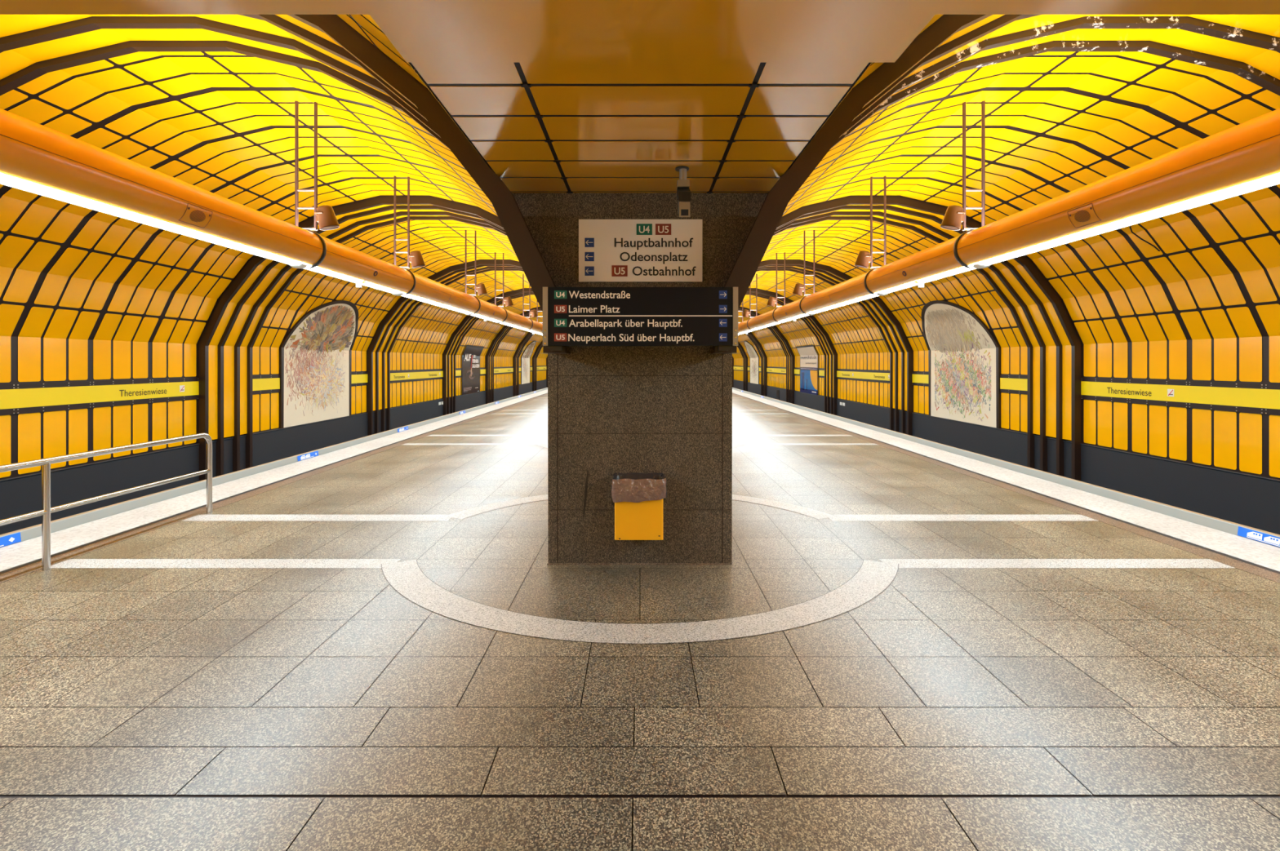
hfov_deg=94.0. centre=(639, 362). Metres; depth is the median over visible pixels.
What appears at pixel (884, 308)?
trim
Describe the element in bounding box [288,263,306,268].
diffuser
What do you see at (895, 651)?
floor
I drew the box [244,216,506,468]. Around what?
trim
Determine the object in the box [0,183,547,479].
wall
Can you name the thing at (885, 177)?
ladder
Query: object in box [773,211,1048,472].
trim
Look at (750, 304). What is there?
ladder
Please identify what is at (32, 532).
trim
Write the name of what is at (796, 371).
sign board
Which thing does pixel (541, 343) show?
trim
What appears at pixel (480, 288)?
spotlight
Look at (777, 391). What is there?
wall niche
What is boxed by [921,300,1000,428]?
mural
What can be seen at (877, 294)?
diffuser
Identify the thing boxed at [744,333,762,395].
trim
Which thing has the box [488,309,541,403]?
trim
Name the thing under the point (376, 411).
trim
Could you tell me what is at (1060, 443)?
trim
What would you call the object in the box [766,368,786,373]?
board
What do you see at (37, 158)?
tube
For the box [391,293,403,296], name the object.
diffuser
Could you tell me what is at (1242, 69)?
trim
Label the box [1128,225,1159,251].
strip
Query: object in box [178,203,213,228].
grille
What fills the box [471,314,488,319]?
diffuser
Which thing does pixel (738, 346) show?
trim
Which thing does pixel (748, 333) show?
trim
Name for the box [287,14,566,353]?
ceiling beam
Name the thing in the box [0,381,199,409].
board
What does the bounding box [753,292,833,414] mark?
trim
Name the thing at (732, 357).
trim
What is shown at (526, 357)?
mural
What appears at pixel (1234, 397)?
board
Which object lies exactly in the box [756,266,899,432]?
trim
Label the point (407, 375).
board
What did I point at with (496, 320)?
diffuser
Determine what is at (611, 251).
direction sign
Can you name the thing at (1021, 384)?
sign board
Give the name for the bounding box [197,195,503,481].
trim
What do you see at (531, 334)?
trim
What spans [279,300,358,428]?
mural
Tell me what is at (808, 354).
poster
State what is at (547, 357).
trim
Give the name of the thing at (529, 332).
trim
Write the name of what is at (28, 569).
trim
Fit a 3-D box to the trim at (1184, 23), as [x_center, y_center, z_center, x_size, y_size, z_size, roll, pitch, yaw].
[5.404,-0.268,6.180,8.438,6.736,0.100,0,0,0]
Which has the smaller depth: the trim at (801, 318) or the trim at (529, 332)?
the trim at (801, 318)
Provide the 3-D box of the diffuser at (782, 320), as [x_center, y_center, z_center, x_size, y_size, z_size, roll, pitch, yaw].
[4.630,-1.328,18.765,0.200,0.046,1.690,0,0,0]
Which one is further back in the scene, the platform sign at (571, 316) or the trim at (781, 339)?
the trim at (781, 339)
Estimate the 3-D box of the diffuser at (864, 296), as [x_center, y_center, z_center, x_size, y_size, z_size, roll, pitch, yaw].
[4.630,-1.328,13.960,0.200,0.046,4.660,0,0,0]
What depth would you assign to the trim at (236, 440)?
14.04 m
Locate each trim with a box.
[0,16,440,137]
[0,40,450,150]
[0,387,547,547]
[0,389,547,572]
[0,393,546,574]
[0,393,547,583]
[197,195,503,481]
[214,205,504,476]
[231,211,506,472]
[240,14,426,119]
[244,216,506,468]
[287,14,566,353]
[366,259,521,435]
[373,265,522,434]
[380,266,523,432]
[386,268,523,431]
[442,288,533,415]
[446,292,526,414]
[449,292,533,413]
[453,293,533,413]
[484,306,541,404]
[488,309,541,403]
[489,310,542,403]
[492,311,539,402]
[512,331,532,396]
[515,333,532,395]
[516,333,533,395]
[517,333,535,395]
[532,340,542,391]
[533,343,542,391]
[534,344,542,391]
[536,346,542,390]
[546,356,547,387]
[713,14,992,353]
[732,356,733,387]
[732,387,1279,547]
[732,393,1279,583]
[733,393,1279,574]
[737,310,790,403]
[737,341,747,391]
[737,345,746,391]
[737,346,743,390]
[737,346,745,391]
[738,306,795,404]
[738,309,791,403]
[740,311,787,402]
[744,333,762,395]
[746,288,837,415]
[746,292,830,413]
[746,293,826,413]
[746,333,763,395]
[747,331,767,396]
[747,333,764,395]
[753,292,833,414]
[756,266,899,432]
[756,268,893,431]
[757,265,906,434]
[758,259,913,435]
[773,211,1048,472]
[773,216,1035,468]
[775,205,1065,476]
[776,195,1082,481]
[829,40,1279,150]
[839,16,1279,137]
[853,14,1039,119]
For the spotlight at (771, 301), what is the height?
0.336 m
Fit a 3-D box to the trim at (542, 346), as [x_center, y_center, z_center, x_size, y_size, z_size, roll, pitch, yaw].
[-5.404,-0.268,54.750,8.438,6.736,0.100,0,0,0]
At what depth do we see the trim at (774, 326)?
37.09 m
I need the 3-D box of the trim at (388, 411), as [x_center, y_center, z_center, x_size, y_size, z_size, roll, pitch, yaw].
[-5.404,-0.268,22.590,8.438,6.736,0.100,0,0,0]
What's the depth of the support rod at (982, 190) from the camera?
8.26 m
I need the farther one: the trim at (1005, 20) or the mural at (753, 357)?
the mural at (753, 357)
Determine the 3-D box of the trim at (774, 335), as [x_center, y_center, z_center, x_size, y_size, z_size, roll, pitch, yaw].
[5.404,-0.268,38.670,8.438,6.736,0.100,0,0,0]
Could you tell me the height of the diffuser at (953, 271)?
0.046 m
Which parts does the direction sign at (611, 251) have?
arrow panel, arrow panel, arrow panel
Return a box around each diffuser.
[0,173,311,268]
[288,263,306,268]
[304,266,363,283]
[361,281,405,295]
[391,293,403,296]
[400,293,473,314]
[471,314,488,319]
[486,318,502,322]
[500,322,527,330]
[752,322,779,330]
[777,318,793,322]
[791,314,808,319]
[806,293,879,314]
[874,281,918,295]
[876,293,888,296]
[916,266,975,283]
[968,173,1279,268]
[973,263,991,268]
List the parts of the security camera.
ceiling plate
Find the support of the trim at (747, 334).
attached to the wall at (1202, 309)
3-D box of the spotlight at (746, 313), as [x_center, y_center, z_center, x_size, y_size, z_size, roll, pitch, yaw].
[4.318,-1.997,24.326,0.308,0.336,0.272,0,0,0]
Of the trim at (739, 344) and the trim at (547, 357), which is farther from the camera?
the trim at (547, 357)
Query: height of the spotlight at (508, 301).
0.336 m
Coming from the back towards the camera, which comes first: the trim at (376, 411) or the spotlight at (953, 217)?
the trim at (376, 411)
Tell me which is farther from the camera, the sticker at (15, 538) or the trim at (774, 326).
the trim at (774, 326)
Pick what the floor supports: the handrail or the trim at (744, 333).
the handrail
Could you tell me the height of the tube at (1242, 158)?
0.603 m
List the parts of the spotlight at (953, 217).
lamp glass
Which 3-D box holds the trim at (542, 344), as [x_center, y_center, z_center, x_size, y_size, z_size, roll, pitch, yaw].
[-5.404,-0.268,54.290,8.438,6.736,0.100,0,0,0]
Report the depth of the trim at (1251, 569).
7.19 m
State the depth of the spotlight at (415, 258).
11.47 m
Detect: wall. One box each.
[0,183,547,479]
[732,183,1279,479]
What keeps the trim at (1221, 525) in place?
on the floor
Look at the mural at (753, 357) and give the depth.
49.81 m
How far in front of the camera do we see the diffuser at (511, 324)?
21.79 m
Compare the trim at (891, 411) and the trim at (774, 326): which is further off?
the trim at (774, 326)
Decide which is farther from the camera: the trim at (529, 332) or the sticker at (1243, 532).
the trim at (529, 332)
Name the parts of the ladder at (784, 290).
post, post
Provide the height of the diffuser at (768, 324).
0.046 m
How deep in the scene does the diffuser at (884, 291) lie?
10.67 m
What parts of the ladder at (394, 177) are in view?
post, post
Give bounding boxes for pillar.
[511,193,768,564]
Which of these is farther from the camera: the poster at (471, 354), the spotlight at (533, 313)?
the poster at (471, 354)
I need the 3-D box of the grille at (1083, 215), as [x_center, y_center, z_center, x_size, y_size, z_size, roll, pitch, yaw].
[4.425,-1.461,5.950,0.093,0.171,0.336,0,0,0]
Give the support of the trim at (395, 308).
attached to the wall at (89, 297)
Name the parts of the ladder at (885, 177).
post, post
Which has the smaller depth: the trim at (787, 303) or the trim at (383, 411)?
the trim at (383, 411)
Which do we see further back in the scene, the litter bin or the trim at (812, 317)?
the trim at (812, 317)
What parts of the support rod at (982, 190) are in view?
post, post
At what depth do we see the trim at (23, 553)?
7.90 m
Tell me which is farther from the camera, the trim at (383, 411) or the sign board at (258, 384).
the trim at (383, 411)
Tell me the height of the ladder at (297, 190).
1.786 m
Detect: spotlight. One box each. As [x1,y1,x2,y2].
[314,205,339,230]
[408,250,425,268]
[475,283,487,295]
[503,297,513,306]
[529,309,537,317]
[742,309,750,317]
[766,297,776,306]
[792,283,804,295]
[854,250,871,268]
[940,205,965,230]
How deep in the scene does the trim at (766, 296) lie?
30.12 m
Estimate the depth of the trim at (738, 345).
53.68 m
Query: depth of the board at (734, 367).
58.63 m
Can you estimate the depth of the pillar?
5.47 m
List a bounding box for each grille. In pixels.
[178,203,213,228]
[1066,203,1101,228]
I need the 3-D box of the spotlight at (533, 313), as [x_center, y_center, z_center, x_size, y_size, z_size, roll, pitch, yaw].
[-4.318,-1.997,24.326,0.308,0.336,0.272,0,0,0]
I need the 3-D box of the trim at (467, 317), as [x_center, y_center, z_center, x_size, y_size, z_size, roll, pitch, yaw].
[-5.121,-0.268,29.100,9.004,6.736,0.100,0,0,0]
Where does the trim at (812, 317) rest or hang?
attached to the wall at (1202, 309)
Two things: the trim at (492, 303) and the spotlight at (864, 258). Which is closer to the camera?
the spotlight at (864, 258)
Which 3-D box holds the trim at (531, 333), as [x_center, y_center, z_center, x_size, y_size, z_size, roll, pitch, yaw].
[-5.404,-0.268,45.700,8.438,6.736,0.100,0,0,0]
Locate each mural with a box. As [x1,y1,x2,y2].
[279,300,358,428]
[520,340,536,384]
[743,340,759,384]
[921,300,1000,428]
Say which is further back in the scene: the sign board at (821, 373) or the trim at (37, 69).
the sign board at (821, 373)
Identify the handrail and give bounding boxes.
[0,433,212,571]
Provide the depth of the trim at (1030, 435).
14.50 m
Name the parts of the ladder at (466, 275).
post, post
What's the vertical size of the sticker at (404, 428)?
0.095 m
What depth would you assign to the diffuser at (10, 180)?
5.41 m
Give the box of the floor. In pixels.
[0,395,1279,850]
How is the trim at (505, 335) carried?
attached to the wall at (89, 297)
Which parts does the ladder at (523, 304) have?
post, post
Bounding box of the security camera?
[675,166,690,217]
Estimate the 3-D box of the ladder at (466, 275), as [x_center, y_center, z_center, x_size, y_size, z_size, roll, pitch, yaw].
[-4.628,-2.728,16.320,0.309,1.786,0.060,0,0,0]
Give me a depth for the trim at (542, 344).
53.68 m
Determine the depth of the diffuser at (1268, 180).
5.41 m
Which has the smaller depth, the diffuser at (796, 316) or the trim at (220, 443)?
the trim at (220, 443)
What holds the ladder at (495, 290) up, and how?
hanging from the ceiling
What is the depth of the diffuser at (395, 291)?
10.67 m
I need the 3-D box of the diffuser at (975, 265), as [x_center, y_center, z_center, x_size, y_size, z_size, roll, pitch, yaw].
[4.630,-1.300,8.080,0.200,0.055,0.300,0,0,0]
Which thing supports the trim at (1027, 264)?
attached to the wall at (1202, 309)
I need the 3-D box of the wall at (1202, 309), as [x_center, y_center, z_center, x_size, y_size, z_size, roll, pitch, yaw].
[8.820,0.265,36.900,1.588,5.670,80.200,0,0,0]
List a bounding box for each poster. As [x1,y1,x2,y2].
[462,345,484,395]
[795,345,817,395]
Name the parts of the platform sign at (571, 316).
plate, arrow panel, arrow panel, arrow panel, arrow panel, plate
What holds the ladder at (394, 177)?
hanging from the ceiling
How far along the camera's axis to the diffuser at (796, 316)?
17.13 m
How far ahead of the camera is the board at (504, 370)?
41.95 m
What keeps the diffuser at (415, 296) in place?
attached to the tube at (37, 158)
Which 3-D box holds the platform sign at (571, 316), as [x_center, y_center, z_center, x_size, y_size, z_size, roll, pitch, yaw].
[0.003,-0.356,4.950,1.588,0.517,0.220,0,0,0]
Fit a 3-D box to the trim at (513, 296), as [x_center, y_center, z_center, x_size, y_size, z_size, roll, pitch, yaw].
[-5.404,-0.268,30.170,8.438,6.736,0.100,0,0,0]
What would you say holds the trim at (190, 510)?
attached to the floor
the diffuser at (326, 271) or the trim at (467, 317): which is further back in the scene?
the trim at (467, 317)
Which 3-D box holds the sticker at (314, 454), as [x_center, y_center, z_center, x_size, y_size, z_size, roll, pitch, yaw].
[-6.388,1.797,11.500,0.013,0.095,0.720,0,0,0]
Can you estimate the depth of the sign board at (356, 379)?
20.40 m
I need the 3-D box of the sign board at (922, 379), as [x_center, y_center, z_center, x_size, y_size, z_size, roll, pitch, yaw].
[9.594,0.554,20.392,0.032,0.294,1.225,0,0,0]
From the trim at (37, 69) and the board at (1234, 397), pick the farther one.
the board at (1234, 397)
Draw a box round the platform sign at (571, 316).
[542,287,737,351]
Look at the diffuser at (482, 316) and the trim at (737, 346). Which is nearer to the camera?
the diffuser at (482, 316)
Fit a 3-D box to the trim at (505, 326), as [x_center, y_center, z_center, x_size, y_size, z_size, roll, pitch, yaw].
[-5.121,-0.268,37.140,9.004,6.736,0.100,0,0,0]
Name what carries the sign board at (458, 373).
attached to the wall at (89, 297)
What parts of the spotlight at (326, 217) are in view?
lamp glass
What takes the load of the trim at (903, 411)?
attached to the wall at (1202, 309)
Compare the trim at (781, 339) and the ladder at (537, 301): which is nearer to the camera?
the ladder at (537, 301)
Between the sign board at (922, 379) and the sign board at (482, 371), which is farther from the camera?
the sign board at (482, 371)
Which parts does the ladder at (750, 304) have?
post, post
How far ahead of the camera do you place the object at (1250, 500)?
11.91 m
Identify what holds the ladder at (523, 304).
hanging from the ceiling
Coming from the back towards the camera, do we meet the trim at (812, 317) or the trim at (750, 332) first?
the trim at (750, 332)
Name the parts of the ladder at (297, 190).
post, post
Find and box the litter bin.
[610,472,666,540]
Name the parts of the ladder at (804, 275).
post, post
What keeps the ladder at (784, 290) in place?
hanging from the ceiling
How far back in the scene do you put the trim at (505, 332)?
38.16 m
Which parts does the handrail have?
post, rail, rail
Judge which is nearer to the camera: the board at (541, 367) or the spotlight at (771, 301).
the spotlight at (771, 301)
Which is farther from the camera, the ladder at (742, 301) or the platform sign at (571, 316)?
the ladder at (742, 301)
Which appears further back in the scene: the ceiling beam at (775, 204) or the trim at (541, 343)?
the trim at (541, 343)
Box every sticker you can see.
[0,532,21,547]
[297,450,318,461]
[397,426,408,432]
[1237,526,1279,547]
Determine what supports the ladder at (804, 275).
hanging from the ceiling
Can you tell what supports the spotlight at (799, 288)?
attached to the ladder at (804, 275)
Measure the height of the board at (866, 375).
0.294 m
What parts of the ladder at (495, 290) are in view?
post, post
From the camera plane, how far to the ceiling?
6.96 m
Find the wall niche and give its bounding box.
[776,390,779,399]
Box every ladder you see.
[294,101,318,231]
[393,176,409,268]
[465,230,476,295]
[494,252,503,306]
[522,274,530,317]
[537,301,542,323]
[737,301,742,323]
[749,274,757,317]
[776,252,785,306]
[803,230,814,295]
[870,176,886,268]
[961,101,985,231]
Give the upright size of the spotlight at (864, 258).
0.336 m
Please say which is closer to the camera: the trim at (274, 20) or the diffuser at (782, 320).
the trim at (274, 20)
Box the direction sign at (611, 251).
[578,219,702,282]
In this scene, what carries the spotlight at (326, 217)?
attached to the ladder at (297, 190)
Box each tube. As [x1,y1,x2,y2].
[0,108,542,335]
[737,108,1279,335]
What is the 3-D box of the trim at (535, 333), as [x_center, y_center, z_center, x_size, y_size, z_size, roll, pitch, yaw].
[-5.404,-0.268,46.710,8.438,6.736,0.100,0,0,0]
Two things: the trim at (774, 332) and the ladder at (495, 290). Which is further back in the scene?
the trim at (774, 332)
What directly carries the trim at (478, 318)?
attached to the wall at (89, 297)
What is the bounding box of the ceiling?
[0,0,1279,322]
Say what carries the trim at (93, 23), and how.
attached to the wall at (89, 297)
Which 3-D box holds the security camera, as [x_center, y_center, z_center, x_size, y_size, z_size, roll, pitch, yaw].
[0.338,-1.341,4.734,0.111,0.439,0.274,0,0,0]
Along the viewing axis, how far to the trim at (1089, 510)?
7.36 m
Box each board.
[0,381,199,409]
[252,377,279,391]
[351,374,367,383]
[390,371,443,381]
[455,370,461,376]
[480,368,485,374]
[493,368,513,373]
[537,366,546,370]
[733,366,742,370]
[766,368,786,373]
[794,368,799,374]
[818,370,824,376]
[836,371,889,381]
[912,374,928,383]
[1000,377,1027,391]
[1080,381,1279,409]

